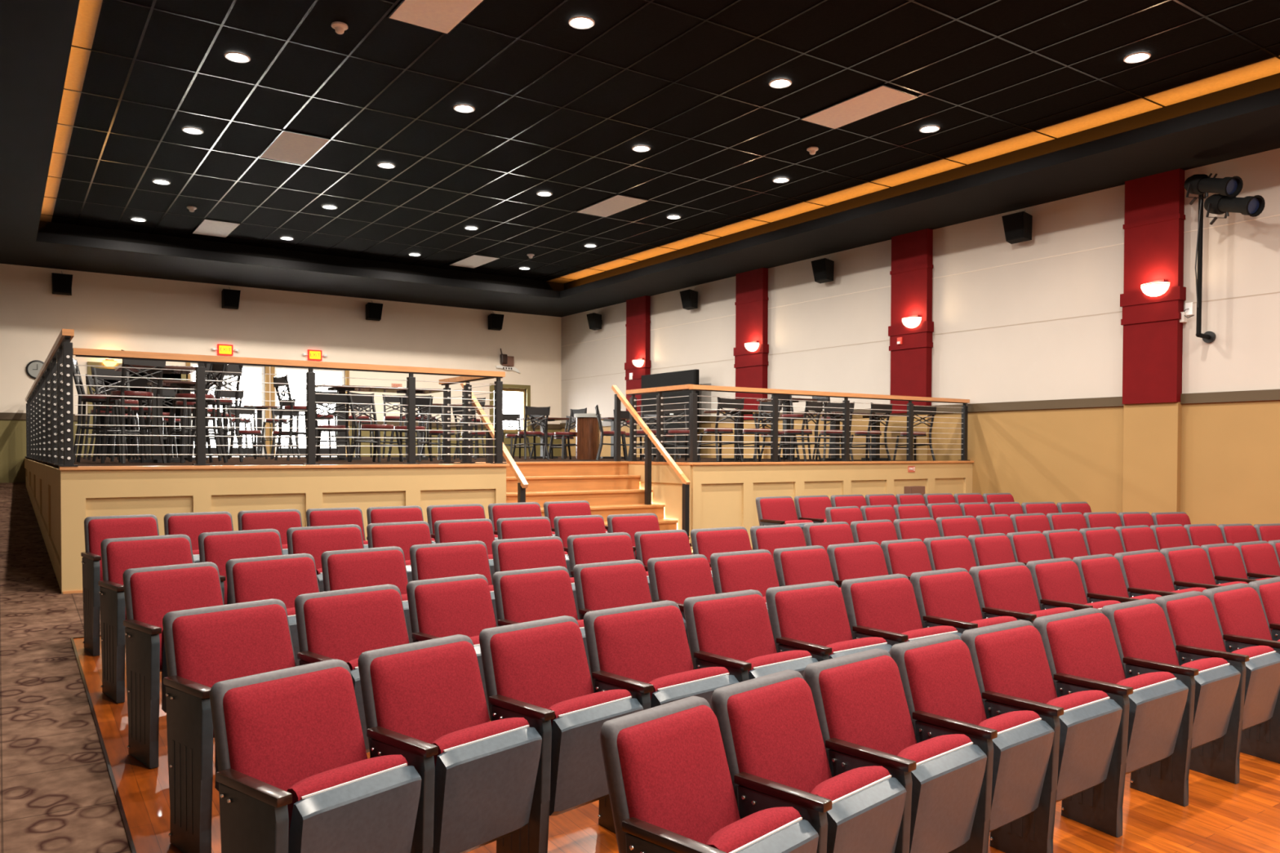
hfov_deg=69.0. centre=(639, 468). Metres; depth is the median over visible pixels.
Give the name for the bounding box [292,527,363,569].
cushion
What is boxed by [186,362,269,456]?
door
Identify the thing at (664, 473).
trim
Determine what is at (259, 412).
bar table
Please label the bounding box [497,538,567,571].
cushion
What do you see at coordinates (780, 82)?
recessed light
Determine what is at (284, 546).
seat cushion
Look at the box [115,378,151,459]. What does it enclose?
bar stool
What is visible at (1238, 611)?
cushion
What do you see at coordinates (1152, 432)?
pilaster
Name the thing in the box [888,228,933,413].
column
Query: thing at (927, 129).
recessed light
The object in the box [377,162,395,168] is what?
recessed light
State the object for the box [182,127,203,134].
recessed light
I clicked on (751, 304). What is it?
wall
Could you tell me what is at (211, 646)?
cushion
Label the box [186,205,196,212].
smoke detector
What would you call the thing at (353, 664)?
seat cushion
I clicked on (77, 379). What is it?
bar stool
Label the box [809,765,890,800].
seat cushion
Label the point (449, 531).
cushion
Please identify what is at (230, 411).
cafe chair
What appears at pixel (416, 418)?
bar stool
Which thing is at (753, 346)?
wall sconce
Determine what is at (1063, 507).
seat
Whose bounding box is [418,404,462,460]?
cafe chair
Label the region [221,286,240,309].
wall speaker
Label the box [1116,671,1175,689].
seat cushion
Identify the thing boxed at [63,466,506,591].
platform
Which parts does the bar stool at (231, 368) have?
leg, leg, seat, leg, leg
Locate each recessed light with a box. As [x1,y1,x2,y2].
[130,217,146,222]
[151,179,170,184]
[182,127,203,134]
[224,51,250,62]
[280,236,293,239]
[321,204,337,209]
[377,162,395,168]
[408,253,421,256]
[453,104,475,112]
[464,226,478,230]
[519,266,529,270]
[536,191,552,196]
[568,16,595,29]
[584,244,596,247]
[631,145,650,151]
[666,215,680,219]
[768,78,791,88]
[773,177,789,182]
[919,124,940,133]
[1123,52,1151,62]
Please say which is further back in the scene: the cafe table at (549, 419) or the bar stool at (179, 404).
the cafe table at (549, 419)
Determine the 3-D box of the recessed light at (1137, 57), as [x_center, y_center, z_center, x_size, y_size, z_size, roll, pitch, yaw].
[5.148,-4.253,9.653,0.252,0.012,0.252,-1,1,-35]
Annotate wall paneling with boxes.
[26,469,964,558]
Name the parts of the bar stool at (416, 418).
leg, leg, leg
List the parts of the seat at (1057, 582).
armrest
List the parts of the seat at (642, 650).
armrest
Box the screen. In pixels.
[640,368,698,457]
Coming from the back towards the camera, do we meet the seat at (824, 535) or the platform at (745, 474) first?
the platform at (745, 474)
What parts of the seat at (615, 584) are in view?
armrest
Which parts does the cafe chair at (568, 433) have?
leg, leg, seat, leg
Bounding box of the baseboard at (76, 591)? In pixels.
[62,590,82,594]
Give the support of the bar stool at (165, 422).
on the platform at (282, 460)
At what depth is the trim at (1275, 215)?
14.55 m
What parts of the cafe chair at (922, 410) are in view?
leg, seat, leg, leg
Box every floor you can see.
[0,482,752,852]
[73,635,1279,852]
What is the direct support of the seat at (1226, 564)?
on the floor at (1220, 815)
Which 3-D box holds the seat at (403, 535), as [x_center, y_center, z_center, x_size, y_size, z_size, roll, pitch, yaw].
[-1.656,0.840,6.645,0.538,0.884,0.502,-1,1,-39]
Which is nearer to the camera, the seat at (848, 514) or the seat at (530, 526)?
the seat at (530, 526)
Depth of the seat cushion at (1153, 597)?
6.34 m
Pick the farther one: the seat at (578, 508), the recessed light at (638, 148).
the recessed light at (638, 148)
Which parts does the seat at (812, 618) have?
armrest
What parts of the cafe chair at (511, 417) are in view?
leg, seat, leg, leg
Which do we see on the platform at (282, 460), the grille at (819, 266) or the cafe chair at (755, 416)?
the cafe chair at (755, 416)
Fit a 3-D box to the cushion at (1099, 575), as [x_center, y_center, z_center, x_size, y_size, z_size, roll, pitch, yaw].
[3.286,0.872,6.545,0.464,0.468,0.165,-1,1,-34]
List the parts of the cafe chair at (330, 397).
leg, leg, seat, leg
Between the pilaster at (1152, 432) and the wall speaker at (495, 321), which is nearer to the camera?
the pilaster at (1152, 432)
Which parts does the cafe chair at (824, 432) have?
leg, leg, seat, leg, leg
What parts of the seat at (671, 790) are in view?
armrest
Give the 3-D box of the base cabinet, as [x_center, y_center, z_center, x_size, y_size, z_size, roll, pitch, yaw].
[-0.878,-0.533,15.597,0.450,0.765,0.450,-1,1,-35]
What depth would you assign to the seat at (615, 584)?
5.34 m
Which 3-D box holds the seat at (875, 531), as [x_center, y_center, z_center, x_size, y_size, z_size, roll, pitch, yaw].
[2.158,0.910,8.124,0.582,0.884,0.502,-1,1,-35]
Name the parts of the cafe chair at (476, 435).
leg, seat, leg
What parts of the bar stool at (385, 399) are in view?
leg, leg, seat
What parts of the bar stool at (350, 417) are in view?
leg, seat, leg, leg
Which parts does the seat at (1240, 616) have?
armrest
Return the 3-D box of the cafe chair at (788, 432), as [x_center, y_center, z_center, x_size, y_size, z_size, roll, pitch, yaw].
[2.333,-0.540,13.583,0.517,0.877,0.468,1,1,40]
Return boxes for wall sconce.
[102,359,116,366]
[631,358,644,367]
[744,340,759,351]
[901,315,921,328]
[1140,279,1170,296]
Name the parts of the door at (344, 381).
kick plate, kick plate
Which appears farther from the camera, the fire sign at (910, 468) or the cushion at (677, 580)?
the fire sign at (910, 468)
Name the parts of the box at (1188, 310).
socket plate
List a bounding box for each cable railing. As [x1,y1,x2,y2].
[24,328,78,466]
[72,347,506,466]
[439,376,493,462]
[626,384,691,462]
[686,384,969,462]
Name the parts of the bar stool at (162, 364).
leg, leg, seat, leg, leg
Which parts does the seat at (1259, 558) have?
armrest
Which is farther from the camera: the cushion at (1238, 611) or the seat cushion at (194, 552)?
the seat cushion at (194, 552)
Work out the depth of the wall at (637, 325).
22.27 m
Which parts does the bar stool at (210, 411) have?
leg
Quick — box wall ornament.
[495,348,519,373]
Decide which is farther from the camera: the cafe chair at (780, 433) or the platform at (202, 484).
the cafe chair at (780, 433)
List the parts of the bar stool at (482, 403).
leg, leg, leg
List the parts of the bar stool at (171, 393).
leg, seat, leg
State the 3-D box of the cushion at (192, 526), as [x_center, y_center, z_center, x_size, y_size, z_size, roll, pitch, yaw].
[-3.193,0.577,6.806,0.455,0.468,0.165,-1,1,-41]
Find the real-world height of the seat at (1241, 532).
0.884 m
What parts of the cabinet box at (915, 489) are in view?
lid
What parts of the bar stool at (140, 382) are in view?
leg, seat, leg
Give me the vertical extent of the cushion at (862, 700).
0.468 m
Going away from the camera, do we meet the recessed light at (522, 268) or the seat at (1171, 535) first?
the seat at (1171, 535)
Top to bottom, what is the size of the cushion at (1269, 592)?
0.468 m
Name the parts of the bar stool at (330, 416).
seat, leg, leg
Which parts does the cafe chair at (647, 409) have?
leg, seat, leg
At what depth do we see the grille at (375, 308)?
22.32 m
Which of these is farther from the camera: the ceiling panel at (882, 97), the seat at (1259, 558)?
the ceiling panel at (882, 97)
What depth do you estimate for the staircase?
11.96 m
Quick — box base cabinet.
[573,413,600,459]
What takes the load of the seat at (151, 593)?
on the floor at (1220, 815)
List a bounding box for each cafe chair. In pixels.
[226,405,267,459]
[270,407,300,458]
[315,392,351,462]
[346,391,403,462]
[386,395,433,462]
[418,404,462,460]
[452,406,485,459]
[502,413,530,457]
[511,405,550,459]
[528,414,566,459]
[548,408,586,459]
[550,415,575,457]
[595,404,627,460]
[613,409,644,448]
[626,405,666,460]
[644,414,679,458]
[663,404,700,461]
[697,396,744,462]
[734,400,782,462]
[752,413,790,459]
[758,405,799,460]
[777,400,822,462]
[814,401,854,461]
[848,402,892,461]
[893,404,936,461]
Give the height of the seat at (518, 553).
0.884 m
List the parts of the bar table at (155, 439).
mount plate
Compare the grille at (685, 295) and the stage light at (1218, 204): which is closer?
the stage light at (1218, 204)
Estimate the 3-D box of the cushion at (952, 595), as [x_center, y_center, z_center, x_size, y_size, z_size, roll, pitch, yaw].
[1.883,0.873,5.585,0.503,0.468,0.165,-1,1,-35]
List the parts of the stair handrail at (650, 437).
post, post, rail, post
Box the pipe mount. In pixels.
[1195,194,1215,342]
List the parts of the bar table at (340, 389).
mount plate, mount plate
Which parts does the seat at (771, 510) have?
armrest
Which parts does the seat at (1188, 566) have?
armrest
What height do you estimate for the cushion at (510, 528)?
0.468 m
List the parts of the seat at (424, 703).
armrest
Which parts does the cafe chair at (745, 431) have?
leg, leg, seat, leg, leg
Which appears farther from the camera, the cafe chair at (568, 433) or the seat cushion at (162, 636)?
the cafe chair at (568, 433)
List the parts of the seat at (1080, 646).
armrest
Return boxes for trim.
[0,412,561,429]
[58,460,973,470]
[71,635,136,852]
[560,214,1279,346]
[560,389,1279,427]
[563,291,1279,380]
[627,463,691,551]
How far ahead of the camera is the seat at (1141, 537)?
8.69 m
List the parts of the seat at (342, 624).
armrest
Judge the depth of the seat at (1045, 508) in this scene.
10.99 m
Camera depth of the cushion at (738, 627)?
4.55 m
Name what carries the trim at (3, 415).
attached to the wall at (104, 311)
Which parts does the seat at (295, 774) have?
armrest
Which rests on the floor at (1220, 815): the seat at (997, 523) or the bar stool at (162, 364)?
the seat at (997, 523)
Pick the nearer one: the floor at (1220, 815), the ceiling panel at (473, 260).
the floor at (1220, 815)
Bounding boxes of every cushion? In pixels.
[88,516,157,580]
[106,537,192,619]
[129,565,222,669]
[161,629,164,690]
[168,514,232,550]
[172,604,295,735]
[192,549,199,555]
[222,666,367,791]
[232,556,319,608]
[241,511,301,544]
[281,544,287,549]
[286,607,295,615]
[286,755,407,846]
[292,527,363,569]
[303,589,408,662]
[309,509,364,540]
[315,568,322,574]
[327,550,408,594]
[346,657,358,671]
[369,640,489,743]
[370,507,422,523]
[371,524,431,560]
[400,594,408,600]
[404,560,410,565]
[414,578,496,637]
[415,543,492,585]
[431,506,484,533]
[431,717,528,766]
[438,520,494,554]
[470,635,479,644]
[488,554,493,559]
[488,585,493,591]
[489,621,594,709]
[492,504,541,530]
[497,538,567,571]
[499,569,577,622]
[501,519,551,539]
[547,502,591,528]
[547,688,631,726]
[558,517,605,546]
[569,577,574,582]
[573,534,635,564]
[577,619,584,627]
[580,563,652,610]
[593,605,693,683]
[611,515,659,546]
[617,705,740,844]
[640,532,691,565]
[648,666,728,700]
[654,557,715,604]
[693,594,777,662]
[705,806,801,852]
[717,552,779,596]
[726,677,831,792]
[745,649,811,671]
[760,497,797,520]
[774,585,853,646]
[780,548,834,585]
[783,520,813,524]
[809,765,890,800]
[818,655,916,755]
[826,636,886,657]
[834,544,888,580]
[850,577,923,633]
[897,733,972,763]
[902,626,957,642]
[904,639,986,724]
[919,571,982,622]
[927,494,955,503]
[969,616,1017,627]
[974,625,1057,703]
[977,565,1040,613]
[977,710,1040,732]
[1029,607,1074,620]
[1035,560,1087,604]
[1046,613,1125,684]
[1046,689,1108,711]
[1080,556,1128,598]
[1084,600,1121,608]
[1113,603,1179,665]
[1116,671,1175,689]
[1122,551,1174,591]
[1130,594,1162,599]
[1166,595,1226,651]
[1168,547,1215,585]
[1172,587,1207,593]
[1180,657,1228,671]
[1208,545,1247,580]
[1213,586,1272,640]
[1215,581,1248,586]
[1231,645,1274,657]
[1259,525,1279,542]
[1259,582,1279,632]
[1275,542,1279,561]
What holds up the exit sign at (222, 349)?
attached to the wall at (104, 311)
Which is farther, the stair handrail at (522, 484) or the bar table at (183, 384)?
the bar table at (183, 384)
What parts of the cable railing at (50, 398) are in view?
post, post, post, post, post, post, post, post, handrail, post, post, post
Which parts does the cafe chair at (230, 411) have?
leg, leg, seat, leg, leg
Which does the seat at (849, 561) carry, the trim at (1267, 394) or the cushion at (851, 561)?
the cushion at (851, 561)
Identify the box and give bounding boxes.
[903,485,924,496]
[1179,302,1194,322]
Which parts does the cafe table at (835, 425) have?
mount plate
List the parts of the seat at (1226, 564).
armrest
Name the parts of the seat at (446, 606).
armrest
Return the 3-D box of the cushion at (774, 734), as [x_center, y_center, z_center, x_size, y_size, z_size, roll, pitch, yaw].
[0.479,0.970,3.098,0.447,0.468,0.165,-1,1,-44]
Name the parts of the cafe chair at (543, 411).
leg, leg, seat, leg, leg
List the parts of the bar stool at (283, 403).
leg, seat, leg, leg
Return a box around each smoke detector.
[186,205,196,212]
[331,21,347,34]
[527,253,534,258]
[806,146,818,155]
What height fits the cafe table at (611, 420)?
0.760 m
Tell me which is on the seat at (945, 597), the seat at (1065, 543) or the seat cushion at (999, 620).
the seat cushion at (999, 620)
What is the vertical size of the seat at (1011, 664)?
0.884 m
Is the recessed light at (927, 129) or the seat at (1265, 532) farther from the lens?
the recessed light at (927, 129)
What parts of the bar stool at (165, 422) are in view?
leg, leg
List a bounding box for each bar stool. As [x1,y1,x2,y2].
[72,358,121,462]
[83,385,128,458]
[85,374,138,460]
[90,366,148,462]
[100,349,166,463]
[108,394,140,457]
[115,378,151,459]
[130,400,167,457]
[143,387,177,458]
[162,418,180,447]
[165,374,221,461]
[167,363,227,462]
[177,386,223,457]
[188,363,243,462]
[191,416,222,457]
[205,389,244,458]
[222,406,253,457]
[259,398,295,457]
[273,375,321,460]
[305,391,337,458]
[348,404,376,457]
[349,404,377,457]
[382,394,405,458]
[415,395,441,458]
[456,397,485,457]
[771,394,811,460]
[812,396,842,459]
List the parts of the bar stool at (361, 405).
leg, leg, leg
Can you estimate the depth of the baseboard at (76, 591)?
7.87 m
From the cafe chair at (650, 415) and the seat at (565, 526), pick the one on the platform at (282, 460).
the cafe chair at (650, 415)
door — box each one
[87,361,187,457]
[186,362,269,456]
[271,366,349,456]
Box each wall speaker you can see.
[51,271,72,295]
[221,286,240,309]
[365,300,382,320]
[488,312,504,330]
[586,311,602,330]
[680,287,697,310]
[811,256,834,283]
[1001,209,1032,244]
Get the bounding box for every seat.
[80,514,159,656]
[97,533,194,703]
[122,561,224,768]
[162,599,296,852]
[164,511,233,563]
[198,528,283,604]
[209,658,421,852]
[225,553,319,666]
[237,508,302,555]
[286,524,364,591]
[294,584,409,752]
[306,506,368,548]
[320,546,413,643]
[358,634,542,852]
[366,505,435,543]
[366,520,431,582]
[406,573,496,720]
[409,540,498,626]
[426,503,497,540]
[434,518,494,582]
[479,615,643,852]
[488,502,555,536]
[491,536,579,620]
[492,565,593,688]
[496,516,571,577]
[543,500,608,533]
[553,515,605,555]
[566,532,652,601]
[573,559,686,629]
[583,600,738,833]
[600,696,818,852]
[607,513,691,559]
[634,529,714,585]
[647,554,715,656]
[683,589,818,682]
[690,526,751,567]
[710,549,779,611]
[710,669,906,852]
[750,524,806,559]
[755,496,813,537]
[765,581,892,661]
[773,545,841,591]
[794,495,831,523]
[803,521,853,551]
[803,648,986,852]
[825,506,863,527]
[826,541,888,587]
[830,494,866,509]
[840,573,961,645]
[850,519,897,545]
[860,504,897,523]
[865,493,897,507]
[880,538,932,579]
[888,633,1054,852]
[893,503,930,519]
[893,517,940,542]
[895,493,925,505]
[909,567,1017,634]
[923,493,955,506]
[923,535,976,573]
[926,502,963,520]
[935,515,980,537]
[953,493,984,505]
[959,502,992,518]
[960,619,1122,852]
[967,533,1015,566]
[968,561,1074,623]
[975,514,1014,535]
[982,493,1014,504]
[989,502,1023,517]
[1006,530,1051,565]
[1009,513,1051,533]
[1021,502,1058,516]
[1026,557,1121,610]
[1032,607,1188,837]
[1042,528,1088,559]
[1046,511,1087,531]
[1056,502,1091,515]
[1072,553,1162,603]
[1079,526,1124,555]
[1083,511,1122,528]
[1100,598,1240,806]
[1113,549,1207,597]
[1115,524,1158,552]
[1118,511,1154,527]
[1150,524,1191,551]
[1151,511,1191,526]
[1153,591,1279,784]
[1159,545,1248,591]
[1183,523,1224,546]
[1200,542,1269,584]
[1201,582,1279,764]
[1217,523,1259,544]
[1233,540,1279,579]
[1248,576,1279,640]
[1253,523,1279,542]
[1267,539,1279,567]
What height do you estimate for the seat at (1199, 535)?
0.884 m
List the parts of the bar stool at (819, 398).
leg, leg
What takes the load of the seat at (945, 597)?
on the floor at (1220, 815)
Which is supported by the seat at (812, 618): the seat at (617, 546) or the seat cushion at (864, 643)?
the seat cushion at (864, 643)
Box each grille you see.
[53,273,71,292]
[223,289,239,306]
[368,302,382,318]
[492,314,503,328]
[586,313,595,328]
[680,290,690,307]
[811,258,826,279]
[1002,213,1022,239]
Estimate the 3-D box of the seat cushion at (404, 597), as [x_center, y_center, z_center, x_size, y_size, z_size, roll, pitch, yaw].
[-1.420,0.909,5.305,0.406,0.372,0.112,-1,1,-43]
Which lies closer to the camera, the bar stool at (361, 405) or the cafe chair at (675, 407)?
the cafe chair at (675, 407)
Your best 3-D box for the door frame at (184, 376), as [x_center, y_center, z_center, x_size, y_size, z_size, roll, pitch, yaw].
[-10.678,-1.232,19.848,1.880,1.960,0.240,-1,1,-35]
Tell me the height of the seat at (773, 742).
0.884 m
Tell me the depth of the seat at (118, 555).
5.43 m
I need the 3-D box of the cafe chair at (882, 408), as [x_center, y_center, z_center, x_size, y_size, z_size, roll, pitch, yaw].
[3.507,-0.549,14.244,0.468,0.877,0.517,-1,1,-35]
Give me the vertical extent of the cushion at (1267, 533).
0.468 m
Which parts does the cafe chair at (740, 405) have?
leg, leg, seat, leg, leg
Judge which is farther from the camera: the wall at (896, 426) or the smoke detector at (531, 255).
the smoke detector at (531, 255)
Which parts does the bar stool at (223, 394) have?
seat, leg, leg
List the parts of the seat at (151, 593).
armrest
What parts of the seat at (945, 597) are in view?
armrest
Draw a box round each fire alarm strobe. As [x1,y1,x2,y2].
[629,373,632,379]
[897,337,902,344]
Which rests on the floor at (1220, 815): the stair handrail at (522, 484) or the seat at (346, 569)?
the seat at (346, 569)
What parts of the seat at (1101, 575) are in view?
armrest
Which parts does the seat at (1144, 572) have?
armrest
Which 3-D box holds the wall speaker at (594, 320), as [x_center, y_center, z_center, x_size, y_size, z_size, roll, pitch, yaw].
[-1.133,-3.794,23.775,0.338,0.494,0.360,-1,1,-35]
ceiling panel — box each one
[191,218,240,237]
[259,129,331,164]
[386,0,484,34]
[448,254,500,267]
[575,194,648,217]
[800,84,919,128]
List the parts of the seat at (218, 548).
armrest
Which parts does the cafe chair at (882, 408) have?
leg, leg, seat, leg, leg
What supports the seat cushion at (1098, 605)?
on the seat at (1057, 582)
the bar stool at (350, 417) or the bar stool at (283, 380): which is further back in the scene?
the bar stool at (350, 417)
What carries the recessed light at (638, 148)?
in the ceiling at (170, 39)
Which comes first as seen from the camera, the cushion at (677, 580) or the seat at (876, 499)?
the cushion at (677, 580)
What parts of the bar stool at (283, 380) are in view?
leg, leg, seat, leg, leg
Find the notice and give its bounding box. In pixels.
[391,383,401,387]
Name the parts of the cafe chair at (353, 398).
leg, leg, seat, leg, leg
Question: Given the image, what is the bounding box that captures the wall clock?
[26,360,44,378]
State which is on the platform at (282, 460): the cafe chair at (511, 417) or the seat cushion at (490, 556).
the cafe chair at (511, 417)
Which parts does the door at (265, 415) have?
kick plate, kick plate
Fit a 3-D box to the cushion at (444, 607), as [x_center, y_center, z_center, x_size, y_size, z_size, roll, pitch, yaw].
[-0.908,0.810,4.684,0.453,0.468,0.165,-1,1,-44]
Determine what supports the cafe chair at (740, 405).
on the platform at (282, 460)
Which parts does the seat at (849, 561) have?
armrest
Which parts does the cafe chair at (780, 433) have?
leg, leg, leg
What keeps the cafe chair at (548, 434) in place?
on the platform at (282, 460)
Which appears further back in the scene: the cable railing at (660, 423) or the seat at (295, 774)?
the cable railing at (660, 423)
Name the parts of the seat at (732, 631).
armrest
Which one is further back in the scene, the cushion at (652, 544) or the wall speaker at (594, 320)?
the wall speaker at (594, 320)
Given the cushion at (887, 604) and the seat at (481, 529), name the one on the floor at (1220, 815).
the seat at (481, 529)
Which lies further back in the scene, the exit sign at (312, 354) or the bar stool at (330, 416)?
the exit sign at (312, 354)
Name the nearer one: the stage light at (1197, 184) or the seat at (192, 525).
the seat at (192, 525)
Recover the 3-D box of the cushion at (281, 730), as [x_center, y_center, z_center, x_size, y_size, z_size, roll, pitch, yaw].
[-1.081,0.911,2.976,0.165,0.468,0.470,1,1,38]
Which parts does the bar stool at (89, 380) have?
leg, leg, seat, leg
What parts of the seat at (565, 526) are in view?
armrest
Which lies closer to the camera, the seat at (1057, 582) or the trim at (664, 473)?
the seat at (1057, 582)
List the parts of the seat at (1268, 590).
armrest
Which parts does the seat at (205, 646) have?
armrest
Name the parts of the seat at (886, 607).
armrest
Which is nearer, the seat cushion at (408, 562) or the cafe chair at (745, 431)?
the seat cushion at (408, 562)
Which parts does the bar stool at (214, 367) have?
leg, leg, seat, leg, leg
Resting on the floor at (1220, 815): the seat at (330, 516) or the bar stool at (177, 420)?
the seat at (330, 516)
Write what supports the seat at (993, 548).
on the floor at (1220, 815)
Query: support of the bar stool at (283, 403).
on the platform at (282, 460)
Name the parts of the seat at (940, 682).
armrest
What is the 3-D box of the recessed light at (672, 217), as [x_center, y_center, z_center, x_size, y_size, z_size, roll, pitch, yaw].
[0.588,-4.386,16.274,0.252,0.012,0.252,-1,1,-35]
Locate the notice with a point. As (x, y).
(399, 385)
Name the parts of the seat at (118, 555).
armrest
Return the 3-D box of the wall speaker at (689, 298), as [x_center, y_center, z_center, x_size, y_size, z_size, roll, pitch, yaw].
[1.110,-3.760,20.518,0.338,0.494,0.360,-1,1,-35]
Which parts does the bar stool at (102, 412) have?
leg, leg, seat, leg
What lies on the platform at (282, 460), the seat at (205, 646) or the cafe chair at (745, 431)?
the cafe chair at (745, 431)
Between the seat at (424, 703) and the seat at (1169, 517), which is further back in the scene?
the seat at (1169, 517)
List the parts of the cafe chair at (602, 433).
leg, leg, seat, leg, leg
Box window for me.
[489,383,530,433]
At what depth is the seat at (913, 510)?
9.99 m
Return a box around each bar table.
[115,363,195,462]
[147,379,222,460]
[240,405,279,457]
[305,384,443,460]
[395,403,494,457]
[756,397,817,459]
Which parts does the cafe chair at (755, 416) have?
leg, leg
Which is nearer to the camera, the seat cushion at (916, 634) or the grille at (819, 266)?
the seat cushion at (916, 634)
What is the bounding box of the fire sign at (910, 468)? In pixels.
[907,466,915,471]
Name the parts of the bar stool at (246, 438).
leg, leg, leg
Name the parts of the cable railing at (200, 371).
post, handrail, post, post, post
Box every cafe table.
[516,417,569,458]
[600,417,629,458]
[703,408,770,460]
[802,412,906,460]
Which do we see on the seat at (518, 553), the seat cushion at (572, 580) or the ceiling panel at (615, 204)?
the seat cushion at (572, 580)
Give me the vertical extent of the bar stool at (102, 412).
1.175 m
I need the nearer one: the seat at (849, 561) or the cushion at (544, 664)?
the cushion at (544, 664)
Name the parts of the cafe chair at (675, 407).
leg, leg, seat, leg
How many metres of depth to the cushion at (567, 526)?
7.62 m
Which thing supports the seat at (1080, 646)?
on the floor at (1220, 815)
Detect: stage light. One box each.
[1183,173,1243,204]
[1204,193,1265,224]
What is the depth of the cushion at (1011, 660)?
4.08 m
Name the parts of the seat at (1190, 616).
armrest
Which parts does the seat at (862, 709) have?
armrest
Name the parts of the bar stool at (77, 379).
leg, leg, seat, leg, leg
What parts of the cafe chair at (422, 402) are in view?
leg, leg, seat, leg, leg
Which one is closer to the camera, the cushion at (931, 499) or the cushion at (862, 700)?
the cushion at (862, 700)
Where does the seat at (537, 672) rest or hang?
on the floor at (1220, 815)
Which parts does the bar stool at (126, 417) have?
leg, leg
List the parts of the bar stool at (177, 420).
seat, leg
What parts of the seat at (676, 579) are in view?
armrest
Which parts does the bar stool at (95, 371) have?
leg, leg, seat, leg, leg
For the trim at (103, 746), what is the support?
attached to the floor at (1220, 815)
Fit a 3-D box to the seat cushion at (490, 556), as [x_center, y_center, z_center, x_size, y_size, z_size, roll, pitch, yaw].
[-1.153,0.822,6.860,0.375,0.372,0.112,-1,1,-36]
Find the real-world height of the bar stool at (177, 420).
1.175 m
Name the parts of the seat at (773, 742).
armrest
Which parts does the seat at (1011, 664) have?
armrest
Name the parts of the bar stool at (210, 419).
leg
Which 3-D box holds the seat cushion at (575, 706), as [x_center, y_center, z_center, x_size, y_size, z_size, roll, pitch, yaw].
[-0.212,1.067,3.628,0.112,0.372,0.398,1,1,44]
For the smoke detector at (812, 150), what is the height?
0.078 m
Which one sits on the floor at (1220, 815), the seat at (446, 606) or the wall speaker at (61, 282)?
the seat at (446, 606)
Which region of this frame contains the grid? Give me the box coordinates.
[40,0,1279,279]
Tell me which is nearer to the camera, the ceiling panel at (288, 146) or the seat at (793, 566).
the seat at (793, 566)
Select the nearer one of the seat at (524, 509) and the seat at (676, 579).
the seat at (676, 579)
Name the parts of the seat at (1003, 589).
armrest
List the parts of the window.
frame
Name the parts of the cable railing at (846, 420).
post, post, handrail, post, post, post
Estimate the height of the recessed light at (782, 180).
0.012 m
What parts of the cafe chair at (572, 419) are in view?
leg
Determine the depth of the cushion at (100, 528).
6.45 m
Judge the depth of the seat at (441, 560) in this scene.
5.83 m
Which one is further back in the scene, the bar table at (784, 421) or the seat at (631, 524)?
the bar table at (784, 421)
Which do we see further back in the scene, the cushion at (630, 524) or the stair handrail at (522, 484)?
the stair handrail at (522, 484)
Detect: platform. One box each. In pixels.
[24,457,64,593]
[25,456,949,468]
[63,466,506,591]
[691,462,972,552]
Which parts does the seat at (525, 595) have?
armrest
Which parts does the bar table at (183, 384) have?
mount plate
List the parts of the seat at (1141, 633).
armrest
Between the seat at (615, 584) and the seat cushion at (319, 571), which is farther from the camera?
the seat cushion at (319, 571)
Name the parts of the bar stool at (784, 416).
leg, seat, leg, leg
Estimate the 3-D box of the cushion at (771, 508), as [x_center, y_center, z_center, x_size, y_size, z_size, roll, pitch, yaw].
[1.542,0.564,10.219,0.516,0.468,0.165,-1,1,-35]
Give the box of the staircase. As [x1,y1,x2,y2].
[475,461,690,542]
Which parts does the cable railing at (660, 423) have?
post, handrail, post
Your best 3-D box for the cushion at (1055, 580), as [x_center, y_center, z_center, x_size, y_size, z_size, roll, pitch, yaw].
[2.845,0.872,6.248,0.478,0.468,0.165,-1,1,-34]
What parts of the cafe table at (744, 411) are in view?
mount plate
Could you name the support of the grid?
attached to the ceiling at (170, 39)
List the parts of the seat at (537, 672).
armrest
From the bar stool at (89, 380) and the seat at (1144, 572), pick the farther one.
the bar stool at (89, 380)
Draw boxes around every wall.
[0,263,561,483]
[37,72,1279,291]
[94,372,179,457]
[560,147,1279,526]
[624,295,651,424]
[626,424,644,457]
[733,267,768,419]
[743,418,767,458]
[891,413,931,460]
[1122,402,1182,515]
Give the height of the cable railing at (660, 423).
0.982 m
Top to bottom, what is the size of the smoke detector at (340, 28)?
0.078 m
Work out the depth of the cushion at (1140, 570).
6.86 m
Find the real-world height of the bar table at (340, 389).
1.070 m
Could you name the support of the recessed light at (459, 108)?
in the ceiling at (170, 39)
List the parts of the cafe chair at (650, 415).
leg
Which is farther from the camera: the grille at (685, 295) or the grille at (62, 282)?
the grille at (685, 295)
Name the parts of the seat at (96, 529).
armrest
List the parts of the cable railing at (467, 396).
post, handrail, post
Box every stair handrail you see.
[460,383,528,502]
[611,385,690,537]
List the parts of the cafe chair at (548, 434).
leg, leg, seat, leg, leg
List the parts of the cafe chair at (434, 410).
leg, leg, seat, leg, leg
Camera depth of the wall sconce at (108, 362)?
19.34 m
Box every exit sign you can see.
[211,343,239,355]
[302,349,327,360]
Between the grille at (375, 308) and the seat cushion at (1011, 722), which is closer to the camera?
the seat cushion at (1011, 722)
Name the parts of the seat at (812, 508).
armrest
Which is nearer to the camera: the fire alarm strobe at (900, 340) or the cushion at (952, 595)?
the cushion at (952, 595)
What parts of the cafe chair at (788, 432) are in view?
leg, leg, seat, leg, leg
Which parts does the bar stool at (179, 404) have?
leg, leg, seat, leg, leg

